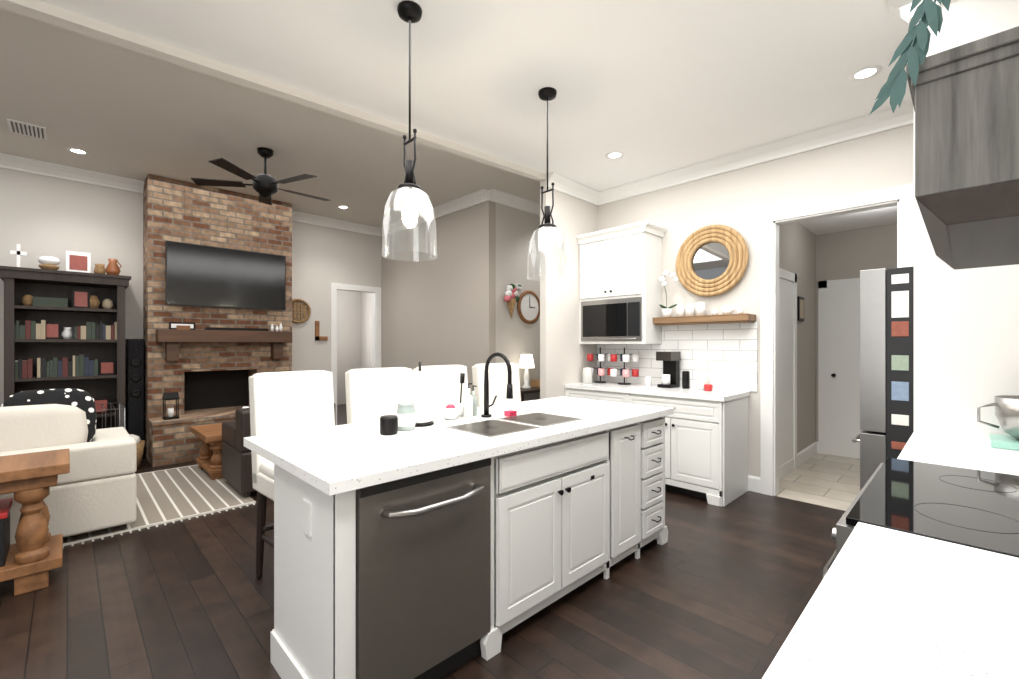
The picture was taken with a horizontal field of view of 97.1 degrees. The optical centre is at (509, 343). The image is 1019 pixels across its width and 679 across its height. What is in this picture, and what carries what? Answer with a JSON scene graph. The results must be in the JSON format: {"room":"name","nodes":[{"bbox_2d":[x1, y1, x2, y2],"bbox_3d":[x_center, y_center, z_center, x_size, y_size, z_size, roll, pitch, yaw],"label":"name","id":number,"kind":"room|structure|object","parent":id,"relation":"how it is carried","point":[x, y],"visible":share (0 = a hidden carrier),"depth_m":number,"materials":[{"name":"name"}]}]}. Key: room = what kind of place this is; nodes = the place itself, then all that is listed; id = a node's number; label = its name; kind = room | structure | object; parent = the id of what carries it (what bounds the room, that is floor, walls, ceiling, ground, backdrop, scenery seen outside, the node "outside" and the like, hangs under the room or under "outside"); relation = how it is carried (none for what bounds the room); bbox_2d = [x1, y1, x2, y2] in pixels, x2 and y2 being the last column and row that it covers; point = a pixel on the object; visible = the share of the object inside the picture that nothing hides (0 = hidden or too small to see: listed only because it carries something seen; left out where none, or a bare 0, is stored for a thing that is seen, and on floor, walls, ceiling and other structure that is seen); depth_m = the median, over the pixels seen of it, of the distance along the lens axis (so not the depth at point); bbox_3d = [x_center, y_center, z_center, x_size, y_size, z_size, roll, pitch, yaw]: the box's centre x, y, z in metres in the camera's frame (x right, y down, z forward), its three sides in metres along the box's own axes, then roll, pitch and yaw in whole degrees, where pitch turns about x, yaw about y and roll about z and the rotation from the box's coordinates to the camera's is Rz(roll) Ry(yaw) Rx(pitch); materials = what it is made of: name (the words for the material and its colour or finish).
{"room":"kitchen and living room","nodes":[
{"label":"kitchen and living room","id":0,"kind":"room"},
{"bbox_2d":[0,168,375,428],"bbox_3d":[-4.840,-0.315,5.353,7.000,3.350,0.120,0,0,-45],"label":"wall","id":1,"kind":"structure","parent":0,"point":[42,215],"depth_m":5.43,"materials":[{"name":"paint"}]},
{"bbox_2d":[0,153,381,236],"bbox_3d":[-4.727,-1.925,5.309,7.100,0.130,0.100,0,0,-44],"label":"crown molding","id":2,"kind":"structure","parent":1,"relation":"attached to","point":[7,161],"depth_m":5.25,"materials":[{"name":"white wood"}]},
{"bbox_2d":[292,299,310,322],"bbox_3d":[-3.208,-0.500,6.832,0.376,0.376,0.034,0,0,-45],"label":"basket","id":3,"kind":"object","parent":1,"relation":"attached to","point":[308,311],"visible":0.65,"depth_m":6.86,"materials":[{"name":"wicker"}]},
{"bbox_2d":[315,321,327,339],"bbox_3d":[-2.963,-0.210,7.089,0.190,0.300,0.026,0,0,-45],"label":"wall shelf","id":4,"kind":"object","parent":1,"relation":"attached to","point":[317,337],"visible":0.86,"depth_m":7.03,"materials":[{"name":"brown wood"}]},
{"bbox_2d":[331,283,380,425],"bbox_3d":[-2.544,0.190,7.511,0.880,2.340,0.020,0,0,-44],"label":"door frame","id":5,"kind":"structure","parent":1,"relation":"attached to","point":[376,296],"depth_m":7.51,"materials":[{"name":"white wood"}]},
{"bbox_2d":[0,8,539,226],"bbox_3d":[-2.671,-2.040,4.644,9.100,0.100,4.170,0,0,-45],"label":"ceiling","id":6,"kind":"structure","parent":0,"point":[112,109],"depth_m":4.27,"materials":[{"name":"paint"}]},
{"bbox_2d":[7,118,46,139],"bbox_3d":[-4.454,-1.982,4.162,0.240,0.015,0.320,0,0,-45],"label":"ceiling vent","id":7,"kind":"object","parent":6,"relation":"in","point":[24,128],"visible":1,"depth_m":4.14,"materials":[{"name":"white metal"}]},
{"bbox_2d":[66,147,89,154],"bbox_3d":[-4.450,-1.988,4.642,0.176,0.004,0.176,0,0,-45],"label":"recessed light","id":8,"kind":"object","parent":6,"relation":"in","point":[75,150],"visible":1,"depth_m":4.64,"materials":[{"name":"white"}]},
{"bbox_2d":[190,147,330,204],"bbox_3d":[-2.482,-1.744,4.648,1.248,0.489,1.298,0,0,-45],"label":"ceiling fan","id":9,"kind":"object","parent":6,"relation":"hanging from","point":[265,186],"visible":1,"depth_m":4.53,"materials":[{"name":"black metal"}]},
{"bbox_2d":[0,0,545,180],"bbox_3d":[-2.242,-1.857,2.550,6.807,0.265,0.110,0,0,-40],"label":"ceiling beam","id":10,"kind":"structure","parent":6,"relation":"attached to","point":[65,19],"depth_m":2.89,"materials":[{"name":"paint"}]},
{"bbox_2d":[337,205,348,208],"bbox_3d":[-2.418,-1.988,6.541,0.176,0.004,0.176,0,0,-45],"label":"recessed light","id":11,"kind":"object","parent":6,"relation":"in","point":[342,207],"visible":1,"depth_m":6.55,"materials":[{"name":"white"}]},
{"bbox_2d":[337,404,346,424],"bbox_3d":[-3.556,1.410,8.612,3.000,0.100,2.730,0,0,-45],"label":"floor","id":12,"kind":"structure","parent":0,"point":[341,414],"depth_m":8.68,"materials":[{"name":"brown wood"}]},
{"bbox_2d":[337,290,360,404],"bbox_3d":[-4.471,0.010,9.543,3.000,2.700,0.120,0,0,-45],"label":"wall","id":13,"kind":"structure","parent":0,"point":[348,330],"depth_m":10.22,"materials":[{"name":"paint"}]},
{"bbox_2d":[361,292,371,368],"bbox_3d":[-2.529,0.010,9.621,0.120,2.700,2.730,0,0,-45],"label":"wall","id":14,"kind":"structure","parent":0,"point":[366,329],"depth_m":10.29,"materials":[{"name":"paint"}]},
{"bbox_2d":[376,236,380,286],"bbox_3d":[-2.308,-0.315,7.841,0.100,3.350,0.120,0,0,-45],"label":"wall","id":15,"kind":"structure","parent":0,"point":[378,261],"depth_m":7.79,"materials":[{"name":"paint"}]},
{"bbox_2d":[0,458,845,678],"bbox_3d":[-1.807,1.410,2.781,7.720,0.100,8.040,0,0,-45],"label":"floor","id":16,"kind":"structure","parent":0,"point":[709,591],"depth_m":2.33,"materials":[{"name":"brown wood"}]},
{"bbox_2d":[0,448,69,595],"bbox_3d":[-3.384,1.014,2.002,2.040,0.689,0.500,0,0,-45],"label":"console table","id":17,"kind":"object","parent":16,"relation":"on","point":[31,557],"visible":1,"depth_m":2.48,"materials":[{"name":"brown wood"}]},
{"bbox_2d":[0,244,130,428],"bbox_3d":[-4.832,0.165,4.931,1.020,2.391,0.487,0,0,-45],"label":"bookcase","id":18,"kind":"object","parent":16,"relation":"on","point":[64,329],"visible":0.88,"depth_m":4.93,"materials":[{"name":"black wood"}]},
{"bbox_2d":[95,402,124,428],"bbox_3d":[-4.529,1.008,4.480,1.032,0.703,0.630,0,0,-45],"label":"dog crate","id":19,"kind":"object","parent":16,"relation":"on","point":[121,408],"visible":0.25,"depth_m":4.81,"materials":[{"name":"metal"}]},
{"bbox_2d":[126,339,145,458],"bbox_3d":[-4.473,0.650,5.370,0.177,1.419,0.310,0,0,-45],"label":"tower speaker","id":20,"kind":"object","parent":16,"relation":"on","point":[134,386],"visible":0.85,"depth_m":5.28},
{"bbox_2d":[129,434,144,468],"bbox_3d":[-4.179,1.175,4.894,0.340,0.369,0.340,0,0,-45],"label":"basket","id":21,"kind":"object","parent":16,"relation":"on","point":[140,444],"visible":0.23,"depth_m":4.91,"materials":[{"name":"wicker"}]},
{"bbox_2d":[63,464,255,547],"bbox_3d":[-3.752,1.353,3.497,2.750,0.013,1.817,0,0,-45],"label":"rug","id":22,"kind":"object","parent":16,"relation":"on","point":[165,496],"visible":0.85,"depth_m":3.90,"materials":[{"name":"grey fabric"}]},
{"bbox_2d":[0,388,136,544],"bbox_3d":[-3.879,0.838,2.777,2.360,1.019,0.960,0,0,-45],"label":"sofa","id":23,"kind":"object","parent":22,"relation":"on","point":[95,489],"visible":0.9,"depth_m":3.11,"materials":[{"name":"fabric"}]},
{"bbox_2d":[190,406,248,479],"bbox_3d":[-2.781,1.018,5.077,1.230,0.658,0.780,0,0,-45],"label":"coffee table","id":24,"kind":"object","parent":22,"relation":"on","point":[211,440],"visible":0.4,"depth_m":4.54,"materials":[{"name":"brown wood"}]},
{"bbox_2d":[222,403,335,496],"bbox_3d":[-2.263,0.962,4.422,0.830,0.764,0.720,0,0,-45],"label":"armchair","id":25,"kind":"object","parent":22,"relation":"on","point":[236,464],"visible":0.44,"depth_m":3.97,"materials":[{"name":"fabric"}]},
{"bbox_2d":[143,174,291,466],"bbox_3d":[-3.650,-0.314,5.812,1.620,3.347,0.887,0,0,-45],"label":"fireplace","id":26,"kind":"object","parent":16,"relation":"on","point":[203,372],"visible":0.77,"depth_m":5.61,"materials":[{"name":"brown brick"}]},
{"bbox_2d":[162,392,178,419],"bbox_3d":[-3.452,0.709,5.622,1.397,0.300,0.260,0,0,-45],"label":"decor","id":27,"kind":"object","parent":26,"relation":"on","point":[171,396],"visible":0.42,"depth_m":5.16,"materials":[{"name":"black metal"}]},
{"bbox_2d":[165,241,285,309],"bbox_3d":[-3.602,-0.845,5.798,1.330,0.750,0.077,0,0,-45],"label":"tv","id":28,"kind":"object","parent":26,"relation":"attached to","point":[201,275],"visible":0.93,"depth_m":5.71,"materials":[{"name":"black plastic"}]},
{"bbox_2d":[169,322,282,330],"bbox_3d":[-3.570,-0.227,5.753,1.252,0.110,0.090,0,0,-45],"label":"mantel decor","id":29,"kind":"object","parent":26,"relation":"on","point":[182,325],"visible":0.85,"depth_m":5.57,"materials":[{"name":"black metal"}]},
{"bbox_2d":[249,370,334,577],"bbox_3d":[-1.176,0.763,2.620,0.506,1.192,0.470,0,0,42],"label":"stool","id":30,"kind":"object","parent":16,"relation":"on","point":[288,401],"visible":0.38,"depth_m":2.63,"materials":[{"name":"white fabric"}]},
{"bbox_2d":[345,367,411,423],"bbox_3d":[-0.767,0.763,2.994,0.470,1.192,0.506,0,0,-42],"label":"stool","id":31,"kind":"object","parent":16,"relation":"on","point":[373,394],"visible":0.25,"depth_m":3.05,"materials":[{"name":"white fabric"}]},
{"bbox_2d":[413,365,467,412],"bbox_3d":[-0.390,0.763,3.392,0.506,1.192,0.470,0,0,44],"label":"stool","id":32,"kind":"object","parent":16,"relation":"on","point":[445,385],"visible":0.12,"depth_m":3.50,"materials":[{"name":"white fabric"}]},
{"bbox_2d":[255,412,673,678],"bbox_3d":[-0.018,0.920,2.568,2.335,0.880,0.927,0,0,-45],"label":"kitchen island","id":33,"kind":"object","parent":16,"relation":"on","point":[438,549],"depth_m":1.84,"materials":[{"name":"white wood"}]},
{"bbox_2d":[244,396,673,495],"bbox_3d":[-0.062,0.459,2.595,2.370,0.040,0.970,0,0,-45],"label":"island countertop","id":34,"kind":"structure","parent":33,"relation":"on","point":[328,459],"depth_m":2.03,"materials":[{"name":"white stone"}]},
{"bbox_2d":[380,362,516,434],"bbox_3d":[-0.361,0.268,2.534,0.882,0.340,0.260,0,0,-45],"label":"decor","id":35,"kind":"object","parent":34,"relation":"on","point":[413,412],"visible":1,"depth_m":2.40,"materials":[{"name":"white ceramic"}]},
{"bbox_2d":[481,352,512,417],"bbox_3d":[-0.051,0.243,2.664,0.127,0.390,0.252,0,0,-45],"label":"island faucet","id":36,"kind":"object","parent":34,"relation":"on","point":[509,395],"visible":1,"depth_m":2.69,"materials":[{"name":"black metal"}]},
{"bbox_2d":[447,412,581,436],"bbox_3d":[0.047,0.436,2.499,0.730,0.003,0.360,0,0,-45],"label":"island sink","id":37,"kind":"object","parent":34,"relation":"in","point":[492,427],"visible":1,"depth_m":2.44,"materials":[{"name":"silver metal"}]},
{"bbox_2d":[472,363,520,406],"bbox_3d":[0.018,0.763,3.779,0.470,1.192,0.506,0,0,-42],"label":"stool","id":38,"kind":"object","parent":16,"relation":"on","point":[498,377],"visible":0.25,"depth_m":3.86,"materials":[{"name":"white fabric"}]},
{"bbox_2d":[565,389,635,403],"bbox_3d":[1.126,0.919,4.858,0.620,0.880,0.843,0,0,-45],"label":"base cabinet","id":39,"kind":"object","parent":16,"relation":"on","point":[630,398],"depth_m":4.61,"materials":[{"name":"white wood"}]},
{"bbox_2d":[636,393,749,506],"bbox_3d":[1.662,0.919,4.312,0.620,0.880,0.970,0,0,-45],"label":"base cabinet","id":40,"kind":"object","parent":16,"relation":"on","point":[707,445],"depth_m":3.93,"materials":[{"name":"white wood"}]},
{"bbox_2d":[564,381,747,400],"bbox_3d":[1.415,0.459,4.554,0.633,0.040,1.682,0,0,-45],"label":"countertop","id":41,"kind":"structure","parent":40,"relation":"on","point":[609,387],"depth_m":4.25,"materials":[{"name":"white stone"}]},
{"bbox_2d":[583,347,638,384],"bbox_3d":[1.122,0.237,4.982,0.332,0.400,0.578,0,0,-44],"label":"coffee station","id":42,"kind":"object","parent":41,"relation":"on","point":[588,372],"depth_m":4.98,"materials":[{"name":"white ceramic"}]},
{"bbox_2d":[645,351,712,390],"bbox_3d":[1.697,0.258,4.477,0.218,0.360,0.693,0,0,-41],"label":"coffee station","id":43,"kind":"object","parent":41,"relation":"on","point":[671,370],"depth_m":4.51,"materials":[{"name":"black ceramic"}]},
{"bbox_2d":[852,266,913,490],"bbox_3d":[2.561,0.475,2.535,0.914,1.770,0.918,0,0,-45],"label":"fridge","id":44,"kind":"object","parent":16,"relation":"on","point":[887,361],"visible":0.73,"depth_m":2.43,"materials":[{"name":"silver metal"}]},
{"bbox_2d":[822,458,1018,579],"bbox_3d":[1.356,0.898,1.224,0.850,0.924,0.738,0,0,-45],"label":"range","id":45,"kind":"object","parent":16,"relation":"on","point":[977,509],"visible":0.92,"depth_m":1.22,"materials":[{"name":"black glass"}]},
{"bbox_2d":[381,201,495,394],"bbox_3d":[-1.248,-0.315,6.920,0.120,3.350,2.920,0,0,-45],"label":"wall","id":46,"kind":"structure","parent":0,"point":[440,309],"depth_m":6.54,"materials":[{"name":"paint"}]},
{"bbox_2d":[380,189,495,235],"bbox_3d":[-1.207,-1.925,6.721,0.100,0.130,2.780,0,0,-44],"label":"crown molding","id":47,"kind":"structure","parent":46,"relation":"attached to","point":[483,195],"depth_m":6.34,"materials":[{"name":"white wood"}]},
{"bbox_2d":[39,0,911,190],"bbox_3d":[-0.521,-1.930,1.472,7.720,0.300,4.370,0,0,-45],"label":"ceiling","id":48,"kind":"structure","parent":0,"point":[616,74],"depth_m":2.86,"materials":[{"name":"paint"}]},
{"bbox_2d":[382,0,436,261],"bbox_3d":[-0.531,-1.122,2.395,0.290,1.314,0.290,0,0,-45],"label":"pendant light","id":49,"kind":"object","parent":48,"relation":"hanging from","point":[409,12],"visible":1,"depth_m":2.38,"materials":[{"name":"clear glass"}]},
{"bbox_2d":[527,87,567,280],"bbox_3d":[0.268,-1.122,3.180,0.290,1.314,0.290,0,0,-45],"label":"pendant light","id":50,"kind":"object","parent":48,"relation":"hanging from","point":[547,94],"visible":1,"depth_m":3.16,"materials":[{"name":"clear glass"}]},
{"bbox_2d":[605,151,623,158],"bbox_3d":[0.992,-1.778,4.241,0.176,0.004,0.176,0,0,-45],"label":"recessed light","id":51,"kind":"object","parent":48,"relation":"in","point":[614,154],"visible":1,"depth_m":4.24,"materials":[{"name":"white"}]},
{"bbox_2d":[849,65,882,80],"bbox_3d":[2.338,-1.778,2.957,0.176,0.004,0.176,0,0,-45],"label":"recessed light","id":52,"kind":"object","parent":48,"relation":"in","point":[866,72],"visible":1,"depth_m":2.95,"materials":[{"name":"white"}]},
{"bbox_2d":[496,203,539,400],"bbox_3d":[0.447,-0.315,6.622,1.880,3.350,0.120,0,0,-45],"label":"wall","id":53,"kind":"structure","parent":0,"point":[516,336],"depth_m":6.19,"materials":[{"name":"paint"}]},
{"bbox_2d":[504,284,519,318],"bbox_3d":[0.024,-0.573,6.010,0.256,0.465,0.140,0,0,-45],"label":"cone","id":54,"kind":"object","parent":53,"relation":"attached to","point":[511,298],"visible":1,"depth_m":5.97,"materials":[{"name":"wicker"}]},
{"bbox_2d":[492,189,539,215],"bbox_3d":[0.442,-1.925,6.463,1.870,0.130,0.100,0,0,-44],"label":"crown molding","id":55,"kind":"structure","parent":53,"relation":"attached to","point":[503,198],"depth_m":6.12,"materials":[{"name":"white wood"}]},
{"bbox_2d":[517,290,539,323],"bbox_3d":[0.282,-0.520,6.348,0.470,0.470,0.032,0,0,-45],"label":"wall clock","id":56,"kind":"object","parent":53,"relation":"attached to","point":[528,306],"visible":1,"depth_m":6.33,"materials":[{"name":"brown wood"}]},
{"bbox_2d":[540,180,596,398],"bbox_3d":[0.688,-0.315,5.078,0.940,3.350,0.080,0,0,-45],"label":"wall","id":57,"kind":"structure","parent":0,"point":[563,355],"depth_m":4.92,"materials":[{"name":"paint"}]},
{"bbox_2d":[546,172,599,203],"bbox_3d":[0.715,-1.715,4.979,0.840,0.130,0.100,0,0,-44],"label":"crown molding","id":58,"kind":"structure","parent":57,"relation":"attached to","point":[562,184],"depth_m":4.96,"materials":[{"name":"white wood"}]},
{"bbox_2d":[597,124,913,476],"bbox_3d":[2.422,-0.315,4.070,0.120,3.350,3.950,0,0,-45],"label":"wall","id":59,"kind":"structure","parent":0,"point":[739,200],"depth_m":4.16,"materials":[{"name":"paint"}]},
{"bbox_2d":[576,220,666,343],"bbox_3d":[1.210,-0.613,4.917,0.418,1.225,0.878,0,0,-45],"label":"upper cabinet","id":60,"kind":"object","parent":59,"relation":"attached to","point":[620,286],"visible":1,"depth_m":4.74,"materials":[{"name":"white wood"}]},
{"bbox_2d":[597,322,757,391],"bbox_3d":[1.661,0.119,4.750,0.008,0.638,1.748,0,0,-45],"label":"backsplash","id":61,"kind":"structure","parent":59,"relation":"attached to","point":[723,356],"depth_m":4.47,"materials":[{"name":"tile"}]},
{"bbox_2d":[653,313,755,325],"bbox_3d":[1.872,-0.234,4.388,0.212,0.077,0.915,0,0,-45],"label":"floating shelf","id":62,"kind":"object","parent":59,"relation":"attached to","point":[714,319],"visible":1,"depth_m":4.28,"materials":[{"name":"brown wood"}]},
{"bbox_2d":[659,270,743,316],"bbox_3d":[1.843,-0.515,4.405,0.133,0.488,0.820,0,0,-45],"label":"decor","id":63,"kind":"object","parent":62,"relation":"on","point":[701,309],"visible":0.79,"depth_m":4.44,"materials":[{"name":"white ceramic"}]},
{"bbox_2d":[676,225,748,296],"bbox_3d":[1.964,-0.810,4.398,0.065,0.698,0.698,0,0,-45],"label":"mirror","id":64,"kind":"object","parent":59,"relation":"attached to","point":[711,260],"visible":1,"depth_m":4.38,"materials":[{"name":"beige glass"}]},
{"bbox_2d":[593,102,913,205],"bbox_3d":[2.259,-1.715,4.078,0.100,0.130,3.550,0,0,-44],"label":"crown molding","id":65,"kind":"structure","parent":59,"relation":"attached to","point":[865,125],"depth_m":3.99,"materials":[{"name":"white wood"}]},
{"bbox_2d":[760,183,913,495],"bbox_3d":[2.706,0.080,3.767,0.140,2.560,1.060,0,0,-44],"label":"door frame","id":66,"kind":"structure","parent":59,"relation":"attached to","point":[778,366],"depth_m":4.07,"materials":[{"name":"white wood"}]},
{"bbox_2d":[779,222,815,452],"bbox_3d":[3.106,0.000,5.001,2.160,2.720,0.120,0,0,-45],"label":"wall","id":67,"kind":"structure","parent":0,"point":[797,248],"depth_m":5.24,"materials":[{"name":"paint"}]},
{"bbox_2d":[779,442,817,479],"bbox_3d":[3.115,1.290,4.905,2.040,0.140,0.030,0,0,-44],"label":"baseboard","id":68,"kind":"structure","parent":67,"relation":"attached to","point":[803,455],"depth_m":5.03,"materials":[{"name":"white wood"}]},
{"bbox_2d":[797,296,803,320],"bbox_3d":[3.292,-0.395,5.082,0.220,0.270,0.020,0,0,-45],"label":"framed picture","id":69,"kind":"object","parent":67,"relation":"attached to","point":[800,308],"visible":1,"depth_m":5.03,"materials":[{"name":"black metal"}]},
{"bbox_2d":[775,453,859,510],"bbox_3d":[3.799,1.409,4.210,2.279,0.103,2.220,0,0,-45],"label":"floor","id":70,"kind":"structure","parent":0,"point":[828,480],"depth_m":4.41,"materials":[{"name":"beige tile"}]},
{"bbox_2d":[798,206,896,234],"bbox_3d":[3.841,-1.450,4.252,2.160,0.180,2.220,0,0,-45],"label":"ceiling","id":71,"kind":"structure","parent":0,"point":[863,219],"depth_m":5.00,"materials":[{"name":"paint"}]},
{"bbox_2d":[816,224,896,441],"bbox_3d":[4.611,0.000,4.924,0.120,2.720,2.100,0,0,-45],"label":"wall","id":72,"kind":"structure","parent":0,"point":[849,254],"depth_m":5.37,"materials":[{"name":"paint"}]},
{"bbox_2d":[827,285,862,458],"bbox_3d":[4.176,0.333,5.232,0.060,2.045,0.810,0,0,-45],"label":"hall door","id":73,"kind":"structure","parent":72,"relation":"in","point":[843,367],"depth_m":5.41,"materials":[{"name":"white wood"}]},
{"bbox_2d":[762,431,1018,678],"bbox_3d":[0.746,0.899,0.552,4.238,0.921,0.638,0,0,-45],"label":"countertop","id":74,"kind":"structure","parent":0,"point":[885,603],"depth_m":0.75,"materials":[{"name":"white stone"}]},
{"bbox_2d":[977,395,1018,449],"bbox_3d":[2.247,0.333,1.851,0.236,0.208,0.450,0,0,-45],"label":"stand mixer","id":75,"kind":"object","parent":74,"relation":"on","point":[1007,411],"visible":1,"depth_m":1.90,"materials":[{"name":"silver metal"}]},
{"bbox_2d":[914,0,1018,438],"bbox_3d":[2.407,-0.210,1.959,0.100,3.140,0.960,0,0,-45],"label":"wall","id":76,"kind":"structure","parent":0,"point":[966,342],"depth_m":2.14,"materials":[{"name":"paint"}]},
{"bbox_3d":[1.063,1.410,6.351,1.380,0.100,1.370,0,0,-45],"label":"floor","id":77,"kind":"structure","parent":0,"visible":0},
{"bbox_2d":[519,354,539,401],"bbox_3d":[0.326,0.749,6.139,0.830,1.220,0.360,0,0,-45],"label":"table","id":78,"kind":"object","parent":77,"relation":"on","point":[526,362],"visible":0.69,"depth_m":5.98,"materials":[{"name":"brown wood"}]},
{"bbox_3d":[0.300,-0.210,-0.420,6.240,3.140,0.120,0,0,-45],"label":"wall","id":79,"kind":"structure","parent":0,"visible":0},
{"bbox_2d":[906,26,1018,269],"bbox_3d":[1.428,-0.449,1.158,0.968,0.367,0.543,0,0,-45],"label":"range hood","id":80,"kind":"object","parent":79,"relation":"attached to","point":[965,99],"visible":0.94,"depth_m":0.96,"materials":[{"name":"grey wood"}]},
{"bbox_2d":[869,0,950,114],"bbox_3d":[0.879,-0.705,0.977,0.016,0.390,0.155,0,0,-45],"label":"garland","id":81,"kind":"object","parent":80,"relation":"attached to","point":[912,49],"visible":1,"depth_m":0.98}
]}

